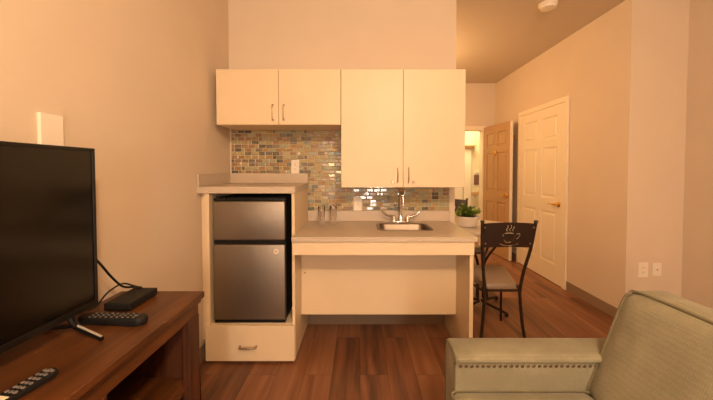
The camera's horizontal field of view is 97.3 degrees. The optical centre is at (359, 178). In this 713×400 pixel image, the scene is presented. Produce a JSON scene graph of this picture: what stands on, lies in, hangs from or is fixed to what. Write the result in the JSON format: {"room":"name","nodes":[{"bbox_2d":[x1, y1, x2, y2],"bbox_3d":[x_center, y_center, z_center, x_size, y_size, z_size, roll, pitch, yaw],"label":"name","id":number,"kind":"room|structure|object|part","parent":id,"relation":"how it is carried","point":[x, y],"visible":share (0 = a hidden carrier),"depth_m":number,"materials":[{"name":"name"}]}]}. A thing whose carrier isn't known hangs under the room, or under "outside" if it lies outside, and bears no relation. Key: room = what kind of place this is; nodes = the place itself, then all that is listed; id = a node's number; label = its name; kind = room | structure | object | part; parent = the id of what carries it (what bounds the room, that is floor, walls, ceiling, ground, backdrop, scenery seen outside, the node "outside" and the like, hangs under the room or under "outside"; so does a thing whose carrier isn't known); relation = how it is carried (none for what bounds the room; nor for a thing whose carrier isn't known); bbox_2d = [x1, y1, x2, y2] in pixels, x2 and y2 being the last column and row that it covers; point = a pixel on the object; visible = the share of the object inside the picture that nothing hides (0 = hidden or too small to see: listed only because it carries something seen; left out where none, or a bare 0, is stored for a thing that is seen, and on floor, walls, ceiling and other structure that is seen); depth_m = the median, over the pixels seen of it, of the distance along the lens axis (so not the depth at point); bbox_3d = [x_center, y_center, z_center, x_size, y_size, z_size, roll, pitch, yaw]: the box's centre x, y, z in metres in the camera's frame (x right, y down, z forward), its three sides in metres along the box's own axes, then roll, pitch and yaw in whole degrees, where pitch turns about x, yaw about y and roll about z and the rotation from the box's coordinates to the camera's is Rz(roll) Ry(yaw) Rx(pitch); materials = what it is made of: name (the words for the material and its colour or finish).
{"room":"studio apartment","nodes":[
{"label":"studio apartment","id":0,"kind":"room"},
{"bbox_2d":[0,0,229,347],"bbox_3d":[-1.160,-0.065,-0.012,0.120,2.770,5.580,0,2,0],"label":"wall","id":1,"kind":"structure","parent":0,"point":[133,82],"depth_m":1.52,"materials":[{"name":"paint"}]},
{"bbox_2d":[37,112,63,145],"bbox_3d":[-1.093,-0.162,1.110,0.014,0.132,0.085,0,2,0],"label":"blank wall plate","id":2,"kind":"object","parent":1,"relation":"attached to","point":[50,127],"visible":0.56,"depth_m":1.10,"materials":[{"name":"beige plastic"}]},
{"bbox_2d":[199,343,205,362],"bbox_3d":[-1.096,1.272,-0.038,0.008,0.100,5.452,0,2,0],"label":"baseboard","id":3,"kind":"structure","parent":1,"relation":"attached to","point":[202,351],"depth_m":2.18,"materials":[{"name":"brown plastic"}]},
{"bbox_2d":[228,0,455,223],"bbox_3d":[-0.147,-0.141,2.717,1.905,2.770,0.120,0,2,0],"label":"wall","id":4,"kind":"structure","parent":0,"point":[263,34],"depth_m":2.63,"materials":[{"name":"paint"}]},
{"bbox_2d":[216,69,340,129],"bbox_3d":[-0.598,-0.603,2.452,0.912,0.405,0.367,0,2,0],"label":"upper cabinet","id":5,"kind":"object","parent":4,"relation":"attached to","point":[246,99],"visible":0.98,"depth_m":2.30,"materials":[{"name":"laminate"}]},
{"bbox_3d":[-0.827,-0.599,2.310,0.454,0.403,0.019,0,2,0],"label":"door","id":6,"kind":"part","parent":5,"relation":"part of","materials":[{"name":"laminate"}]},
{"bbox_3d":[-0.369,-0.599,2.310,0.454,0.403,0.019,0,2,0],"label":"door","id":7,"kind":"part","parent":5,"relation":"part of","materials":[{"name":"laminate"}]},
{"bbox_2d":[231,129,449,209],"bbox_3d":[-0.163,-0.079,2.655,1.844,0.694,0.006,0,2,0],"label":"tile backsplash","id":8,"kind":"structure","parent":4,"relation":"attached to","point":[318,152],"depth_m":2.65,"materials":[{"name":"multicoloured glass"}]},
{"bbox_2d":[291,160,298,172],"bbox_3d":[-0.545,-0.102,2.644,0.068,0.115,0.009,0,2,0],"label":"wall outlet","id":9,"kind":"object","parent":8,"relation":"attached to","point":[294,163],"visible":1,"depth_m":2.64,"materials":[{"name":"beige plastic"}]},
{"bbox_2d":[353,198,361,209],"bbox_3d":[-0.020,0.216,2.653,0.070,0.115,0.009,0,2,0],"label":"wall outlet","id":10,"kind":"object","parent":8,"relation":"attached to","point":[357,202],"visible":1,"depth_m":2.65,"materials":[{"name":"beige plastic"}]},
{"bbox_2d":[308,314,444,323],"bbox_3d":[-0.147,1.195,2.690,1.905,0.100,0.008,0,2,0],"label":"baseboard","id":11,"kind":"structure","parent":4,"relation":"attached to","point":[312,318],"depth_m":2.69,"materials":[{"name":"brown plastic"}]},
{"bbox_2d":[341,69,465,186],"bbox_3d":[0.318,-0.373,2.458,0.911,0.866,0.367,0,2,0],"label":"upper cabinet","id":12,"kind":"object","parent":4,"relation":"attached to","point":[400,127],"visible":1,"depth_m":2.31,"materials":[{"name":"laminate"}]},
{"bbox_3d":[0.089,-0.369,2.316,0.454,0.864,0.019,0,2,0],"label":"door","id":13,"kind":"part","parent":12,"relation":"part of","materials":[{"name":"laminate"}]},
{"bbox_3d":[0.546,-0.369,2.316,0.454,0.864,0.019,0,2,0],"label":"door","id":14,"kind":"part","parent":12,"relation":"part of","materials":[{"name":"laminate"}]},
{"bbox_2d":[200,236,613,399],"bbox_3d":[1.490,1.321,1.788,5.420,0.100,9.340,0,2,0],"label":"floor","id":15,"kind":"structure","parent":0,"point":[333,361],"depth_m":2.26,"materials":[{"name":"brown wood"}]},
{"bbox_2d":[0,291,203,399],"bbox_3d":[-0.896,0.913,0.783,0.378,0.770,1.315,0,2,0],"label":"stand","id":16,"kind":"object","parent":15,"relation":"on","point":[158,359],"visible":0.75,"depth_m":1.06,"materials":[{"name":"brown wood"}]},
{"bbox_2d":[0,367,57,399],"bbox_3d":[-0.838,0.519,0.757,0.044,0.020,0.190,0,2,8],"label":"remote control","id":17,"kind":"object","parent":16,"relation":"on","point":[21,389],"visible":1,"depth_m":0.78,"materials":[{"name":"black plastic"}]},
{"bbox_2d":[0,141,103,353],"bbox_3d":[-0.953,0.219,0.646,0.250,0.626,0.950,0,2,0],"label":"television","id":18,"kind":"object","parent":16,"relation":"on","point":[49,268],"visible":1,"depth_m":0.94,"materials":[{"name":"black plastic"}]},
{"bbox_2d":[77,312,147,326],"bbox_3d":[-0.888,0.503,1.129,0.250,0.030,0.052,0,2,3],"label":"remote control","id":19,"kind":"object","parent":16,"relation":"on","point":[93,318],"visible":1,"depth_m":1.11,"materials":[{"name":"black plastic"}]},
{"bbox_2d":[86,283,142,310],"bbox_3d":[-1.008,0.476,1.253,0.074,0.050,0.316,0,2,9],"label":"cable","id":20,"kind":"object","parent":16,"relation":"on","point":[102,298],"visible":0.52,"depth_m":1.28,"materials":[{"name":"black plastic"}]},
{"bbox_2d":[104,288,156,310],"bbox_3d":[-0.942,0.497,1.298,0.103,0.034,0.168,0,2,0],"label":"cable box","id":21,"kind":"object","parent":16,"relation":"on","point":[127,301],"visible":1,"depth_m":1.26,"materials":[{"name":"black plastic"}]},
{"bbox_2d":[97,259,141,287],"bbox_3d":[-0.992,0.338,1.218,0.046,0.291,0.319,0,2,6],"label":"cable","id":22,"kind":"object","parent":21,"relation":"attached to","point":[98,261],"visible":0.71,"depth_m":1.27,"materials":[{"name":"black plastic"}]},
{"bbox_2d":[106,378,185,399],"bbox_3d":[-0.897,0.903,0.783,0.325,0.020,1.203,0,2,0],"label":"shelf","id":23,"kind":"object","parent":16,"relation":"attached to","point":[128,388],"depth_m":1.31,"materials":[{"name":"brown wood"}]},
{"bbox_3d":[-0.912,0.919,1.396,0.326,0.725,0.020,0,2,0],"label":"panel","id":24,"kind":"part","parent":16,"relation":"part of","materials":[{"name":"brown wood"}]},
{"bbox_2d":[201,189,307,360],"bbox_3d":[-0.770,0.673,2.378,0.655,1.161,0.583,0,2,0],"label":"base cabinet","id":25,"kind":"object","parent":15,"relation":"on","point":[224,341],"visible":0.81,"depth_m":2.14,"materials":[{"name":"laminate"}]},
{"bbox_3d":[-0.760,1.139,2.117,0.126,0.015,0.035,0,2,0],"label":"handle","id":26,"kind":"part","parent":25,"relation":"part of","materials":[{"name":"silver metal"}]},
{"bbox_3d":[-0.749,1.121,2.143,0.607,0.244,0.018,0,2,0],"label":"drawer","id":27,"kind":"part","parent":25,"relation":"part of","materials":[{"name":"laminate"}]},
{"bbox_2d":[213,193,291,321],"bbox_3d":[-0.755,0.549,2.377,0.490,0.875,0.479,0,2,0],"label":"mini fridge","id":28,"kind":"object","parent":25,"relation":"in","point":[252,232],"visible":0.96,"depth_m":2.14,"materials":[{"name":"silver metal"}]},
{"bbox_3d":[-0.755,0.285,2.153,0.490,0.266,0.041,0,2,0],"label":"freezer door","id":29,"kind":"part","parent":28,"relation":"part of","materials":[{"name":"metal"}]},
{"bbox_3d":[-0.755,0.708,2.165,0.490,0.520,0.041,0,2,0],"label":"fridge door","id":30,"kind":"part","parent":28,"relation":"part of","materials":[{"name":"metal"}]},
{"bbox_3d":[-0.755,0.978,2.175,0.486,0.019,0.038,0,2,0],"label":"trim","id":31,"kind":"part","parent":28,"relation":"part of","materials":[{"name":"black plastic"}]},
{"bbox_2d":[197,173,307,192],"bbox_3d":[-0.767,0.026,2.380,0.661,0.130,0.542,0,2,0],"label":"countertop","id":32,"kind":"structure","parent":25,"relation":"on","point":[225,182],"depth_m":2.42,"materials":[{"name":"laminate"}]},
{"bbox_2d":[292,242,473,337],"bbox_3d":[0.153,0.826,2.364,1.188,0.858,0.620,0,2,0],"label":"base cabinet","id":33,"kind":"object","parent":15,"relation":"on","point":[336,277],"visible":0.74,"depth_m":2.36,"materials":[{"name":"laminate"}]},
{"bbox_3d":[0.140,0.781,2.367,1.163,0.483,0.018,0,2,0],"label":"knee panel","id":34,"kind":"part","parent":33,"relation":"part of","materials":[{"name":"laminate"}]},
{"bbox_2d":[291,210,477,241],"bbox_3d":[0.158,0.337,2.346,1.200,0.120,0.647,0,2,0],"label":"countertop","id":35,"kind":"structure","parent":33,"relation":"on","point":[351,225],"depth_m":2.32,"materials":[{"name":"laminate"}]},
{"bbox_2d":[318,206,324,224],"bbox_3d":[-0.305,0.291,2.494,0.054,0.143,0.054,0,2,0],"label":"glass tumbler","id":36,"kind":"object","parent":35,"relation":"on","point":[321,209],"visible":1,"depth_m":2.47,"materials":[{"name":"clear glass"}]},
{"bbox_2d":[330,206,336,223],"bbox_3d":[-0.215,0.290,2.529,0.054,0.143,0.054,0,2,0],"label":"glass tumbler","id":37,"kind":"object","parent":35,"relation":"on","point":[333,209],"visible":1,"depth_m":2.51,"materials":[{"name":"clear glass"}]},
{"bbox_2d":[381,189,419,222],"bbox_3d":[0.335,0.222,2.537,0.322,0.277,0.138,0,2,0],"label":"faucet","id":38,"kind":"object","parent":35,"relation":"on","point":[401,198],"visible":1,"depth_m":2.57,"materials":[{"name":"silver metal"}]},
{"bbox_3d":[0.236,0.301,2.581,0.126,0.088,0.038,0,2,-4],"label":"handle","id":39,"kind":"part","parent":38,"relation":"part of","materials":[{"name":"silver metal"}]},
{"bbox_3d":[0.340,0.202,2.530,0.027,0.235,0.125,0,2,-1],"label":"spout","id":40,"kind":"part","parent":38,"relation":"part of","materials":[{"name":"silver metal"}]},
{"bbox_3d":[0.434,0.301,2.581,0.126,0.088,0.038,0,2,4],"label":"handle","id":41,"kind":"part","parent":38,"relation":"part of","materials":[{"name":"silver metal"}]},
{"bbox_2d":[376,223,432,230],"bbox_3d":[0.330,0.440,2.383,0.406,0.157,0.306,0,2,0],"label":"sink","id":42,"kind":"object","parent":35,"relation":"in","point":[380,226],"visible":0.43,"depth_m":2.50,"materials":[{"name":"silver metal"}]},
{"bbox_3d":[0.735,0.825,2.373,0.025,0.858,0.602,0,2,0],"label":"panel","id":43,"kind":"part","parent":33,"relation":"part of","materials":[{"name":"laminate"}]},
{"bbox_2d":[455,198,487,296],"bbox_3d":[1.102,0.733,3.530,0.464,0.982,0.627,0,2,2],"label":"dining chair","id":44,"kind":"object","parent":15,"relation":"on","point":[457,201],"visible":0.12,"depth_m":3.79,"materials":[{"name":"brown metal"}]},
{"bbox_3d":[1.112,0.338,3.806,0.356,0.182,0.054,0,2,2],"label":"rail","id":45,"kind":"part","parent":44,"relation":"part of","materials":[{"name":"brown metal"}]},
{"bbox_3d":[1.101,0.735,3.492,0.428,0.046,0.460,0,2,2],"label":"seat","id":46,"kind":"part","parent":44,"relation":"part of","materials":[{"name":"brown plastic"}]},
{"bbox_2d":[455,220,519,316],"bbox_3d":[1.170,0.845,3.045,0.760,0.780,0.760,0,2,0],"label":"dining table","id":47,"kind":"object","parent":15,"relation":"on","point":[476,231],"visible":0.3,"depth_m":2.99,"materials":[{"name":"brown metal"}]},
{"bbox_2d":[455,203,480,226],"bbox_3d":[1.043,0.346,3.035,0.252,0.218,0.292,0,2,17],"label":"potted plant","id":48,"kind":"object","parent":47,"relation":"on","point":[468,217],"visible":1,"depth_m":2.96,"materials":[{"name":"green plant"}]},
{"bbox_3d":[1.030,0.405,3.033,0.232,0.100,0.232,0,2,0],"label":"pot","id":49,"kind":"part","parent":48,"relation":"part of","materials":[{"name":"ceramic"}]},
{"bbox_3d":[1.044,0.862,2.960,0.232,0.751,0.167,0,2,0],"label":"leg","id":50,"kind":"part","parent":47,"relation":"part of","materials":[{"name":"brown metal"}]},
{"bbox_3d":[1.296,0.857,3.133,0.269,0.751,0.036,-1,2,-33],"label":"leg","id":51,"kind":"part","parent":47,"relation":"part of","materials":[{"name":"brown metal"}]},
{"bbox_3d":[1.255,0.863,2.920,0.168,0.751,0.232,0,2,0],"label":"leg","id":52,"kind":"part","parent":47,"relation":"part of","materials":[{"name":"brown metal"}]},
{"bbox_2d":[473,220,537,337],"bbox_3d":[1.014,0.763,2.439,0.464,0.982,0.627,0,2,0],"label":"dining chair","id":53,"kind":"object","parent":15,"relation":"on","point":[496,278],"visible":0.87,"depth_m":2.20,"materials":[{"name":"brown metal"}]},
{"bbox_3d":[0.849,0.770,2.196,0.051,0.982,0.134,1,2,31],"label":"leg","id":54,"kind":"part","parent":53,"relation":"part of","materials":[{"name":"brown metal"}]},
{"bbox_3d":[1.014,0.763,2.477,0.428,0.046,0.460,0,2,0],"label":"seat","id":55,"kind":"part","parent":53,"relation":"part of","materials":[{"name":"beige fabric"}]},
{"bbox_3d":[1.014,0.793,2.478,0.455,0.019,0.472,0,2,0],"label":"seat frame","id":56,"kind":"part","parent":53,"relation":"part of","materials":[{"name":"brown metal"}]},
{"bbox_3d":[1.224,1.017,2.725,0.022,0.457,0.075,1,2,24],"label":"leg","id":57,"kind":"part","parent":53,"relation":"part of","materials":[{"name":"brown metal"}]},
{"bbox_3d":[1.014,0.384,2.142,0.356,0.182,0.054,0,2,0],"label":"rail","id":58,"kind":"part","parent":53,"relation":"part of","materials":[{"name":"brown metal"}]},
{"bbox_3d":[1.179,0.770,2.196,0.051,0.982,0.134,-1,2,-31],"label":"leg","id":59,"kind":"part","parent":53,"relation":"part of","materials":[{"name":"brown metal"}]},
{"bbox_2d":[445,290,712,399],"bbox_3d":[0.742,0.861,0.292,0.835,0.903,2.035,0,2,0],"label":"sofa","id":60,"kind":"object","parent":15,"relation":"on","point":[657,345],"visible":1,"depth_m":1.12,"materials":[{"name":"fabric"}]},
{"bbox_2d":[454,393,593,399],"bbox_3d":[0.598,0.884,0.740,0.546,0.193,0.892,0,2,0],"label":"seat cushion","id":61,"kind":"object","parent":60,"relation":"on","point":[457,396],"depth_m":1.13,"materials":[{"name":"fabric"}]},
{"bbox_3d":[0.738,0.893,1.235,0.765,0.485,0.150,0,2,0],"label":"arm","id":62,"kind":"part","parent":60,"relation":"part of","materials":[{"name":"fabric"}]},
{"bbox_3d":[0.972,0.632,0.250,0.277,0.444,1.878,0,2,0],"label":"backrest","id":63,"kind":"part","parent":60,"relation":"part of","materials":[{"name":"fabric"}]},
{"bbox_2d":[455,145,475,206],"bbox_3d":[2.027,0.238,6.251,0.515,1.815,0.114,0,2,0],"label":"pilaster","id":64,"kind":"object","parent":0,"point":[462,193],"visible":0.38,"depth_m":6.25,"materials":[{"name":"beige paint"}]},
{"bbox_3d":[2.027,-0.627,6.227,0.515,0.085,0.114,0,2,0],"label":"cornice","id":65,"kind":"part","parent":64,"relation":"part of","materials":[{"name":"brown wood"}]},
{"bbox_2d":[465,131,479,214],"bbox_3d":[1.850,-0.243,6.356,4.700,2.770,0.120,0,2,0],"label":"wall","id":66,"kind":"structure","parent":0,"point":[471,137],"depth_m":6.29,"materials":[{"name":"beige paint"}]},
{"bbox_2d":[474,171,478,183],"bbox_3d":[2.353,-0.021,6.295,0.135,0.270,0.014,0,2,0],"label":"sign","id":67,"kind":"object","parent":66,"relation":"attached to","point":[476,177],"visible":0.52,"depth_m":6.29,"materials":[{"name":"brown"}]},
{"bbox_3d":[2.353,0.019,6.297,0.135,0.190,0.012,0,2,0],"label":"plate","id":68,"kind":"part","parent":67,"relation":"part of","materials":[{"name":"brown"}]},
{"bbox_2d":[465,83,495,126],"bbox_3d":[0.975,-0.215,5.356,2.590,2.770,0.120,0,2,0],"label":"wall","id":69,"kind":"structure","parent":0,"point":[479,97],"depth_m":5.27,"materials":[{"name":"paint"}]},
{"bbox_2d":[465,126,485,245],"bbox_3d":[1.600,0.143,5.361,1.040,2.055,0.140,0,2,0],"label":"trim","id":70,"kind":"structure","parent":69,"relation":"attached to","point":[467,128],"depth_m":5.32,"materials":[{"name":"beige paint"}]},
{"bbox_2d":[456,0,624,82],"bbox_3d":[1.490,-1.548,1.707,5.420,0.100,9.340,0,2,0],"label":"ceiling","id":71,"kind":"structure","parent":0,"point":[495,38],"depth_m":3.27,"materials":[{"name":"beige paint"}]},
{"bbox_2d":[538,0,557,11],"bbox_3d":[1.640,-1.505,2.739,0.150,0.045,0.150,0,2,0],"label":"smoke detector","id":72,"kind":"object","parent":71,"relation":"attached to","point":[547,5],"visible":1,"depth_m":2.70,"materials":[{"name":"beige plastic"}]},
{"bbox_2d":[495,0,689,307],"bbox_3d":[2.570,-0.178,4.037,0.600,2.770,2.760,0,2,0],"label":"wall","id":73,"kind":"structure","parent":0,"point":[624,73],"depth_m":2.75,"materials":[{"name":"paint"}]},
{"bbox_2d":[483,121,515,260],"bbox_3d":[2.157,0.168,4.897,0.170,2.015,0.786,0,2,0],"label":"door","id":74,"kind":"structure","parent":73,"relation":"in","point":[498,139],"depth_m":4.79,"materials":[{"name":"brown paint"}]},
{"bbox_2d":[516,95,569,289],"bbox_3d":[2.260,0.144,3.958,0.020,2.130,1.075,0,2,0],"label":"door frame","id":75,"kind":"structure","parent":73,"relation":"in","point":[566,99],"depth_m":3.46,"materials":[{"name":"beige paint"}]},
{"bbox_2d":[518,102,564,286],"bbox_3d":[2.235,0.172,3.959,0.094,2.060,0.955,0,2,0],"label":"door","id":76,"kind":"structure","parent":75,"relation":"attached to","point":[541,131],"depth_m":3.84,"materials":[{"name":"beige paint"}]},
{"bbox_3d":[2.220,0.290,3.601,0.064,0.064,0.148,0,2,0],"label":"handle","id":77,"kind":"part","parent":76,"relation":"part of","materials":[{"name":"gold metal"}]},
{"bbox_2d":[511,252,617,317],"bbox_3d":[2.506,1.159,4.002,0.488,0.100,2.632,0,2,0],"label":"baseboard","id":78,"kind":"structure","parent":73,"relation":"attached to","point":[587,297],"depth_m":3.08,"materials":[{"name":"brown plastic"}]},
{"bbox_2d":[638,263,647,276],"bbox_3d":[2.415,0.777,2.678,0.085,0.125,0.009,0,2,0],"label":"wall outlet","id":79,"kind":"object","parent":73,"relation":"attached to","point":[642,267],"visible":1,"depth_m":2.68,"materials":[{"name":"beige plastic"}]},
{"bbox_2d":[652,263,661,275],"bbox_3d":[2.533,0.773,2.678,0.075,0.110,0.008,0,2,0],"label":"wall outlet","id":80,"kind":"object","parent":73,"relation":"attached to","point":[656,267],"visible":1,"depth_m":2.68,"materials":[{"name":"beige plastic"}]},
{"bbox_2d":[681,0,712,308],"bbox_3d":[2.810,-0.063,-0.072,0.120,2.770,5.460,0,2,0],"label":"wall","id":81,"kind":"structure","parent":0,"point":[697,250],"depth_m":2.54,"materials":[{"name":"paint"}]}
]}

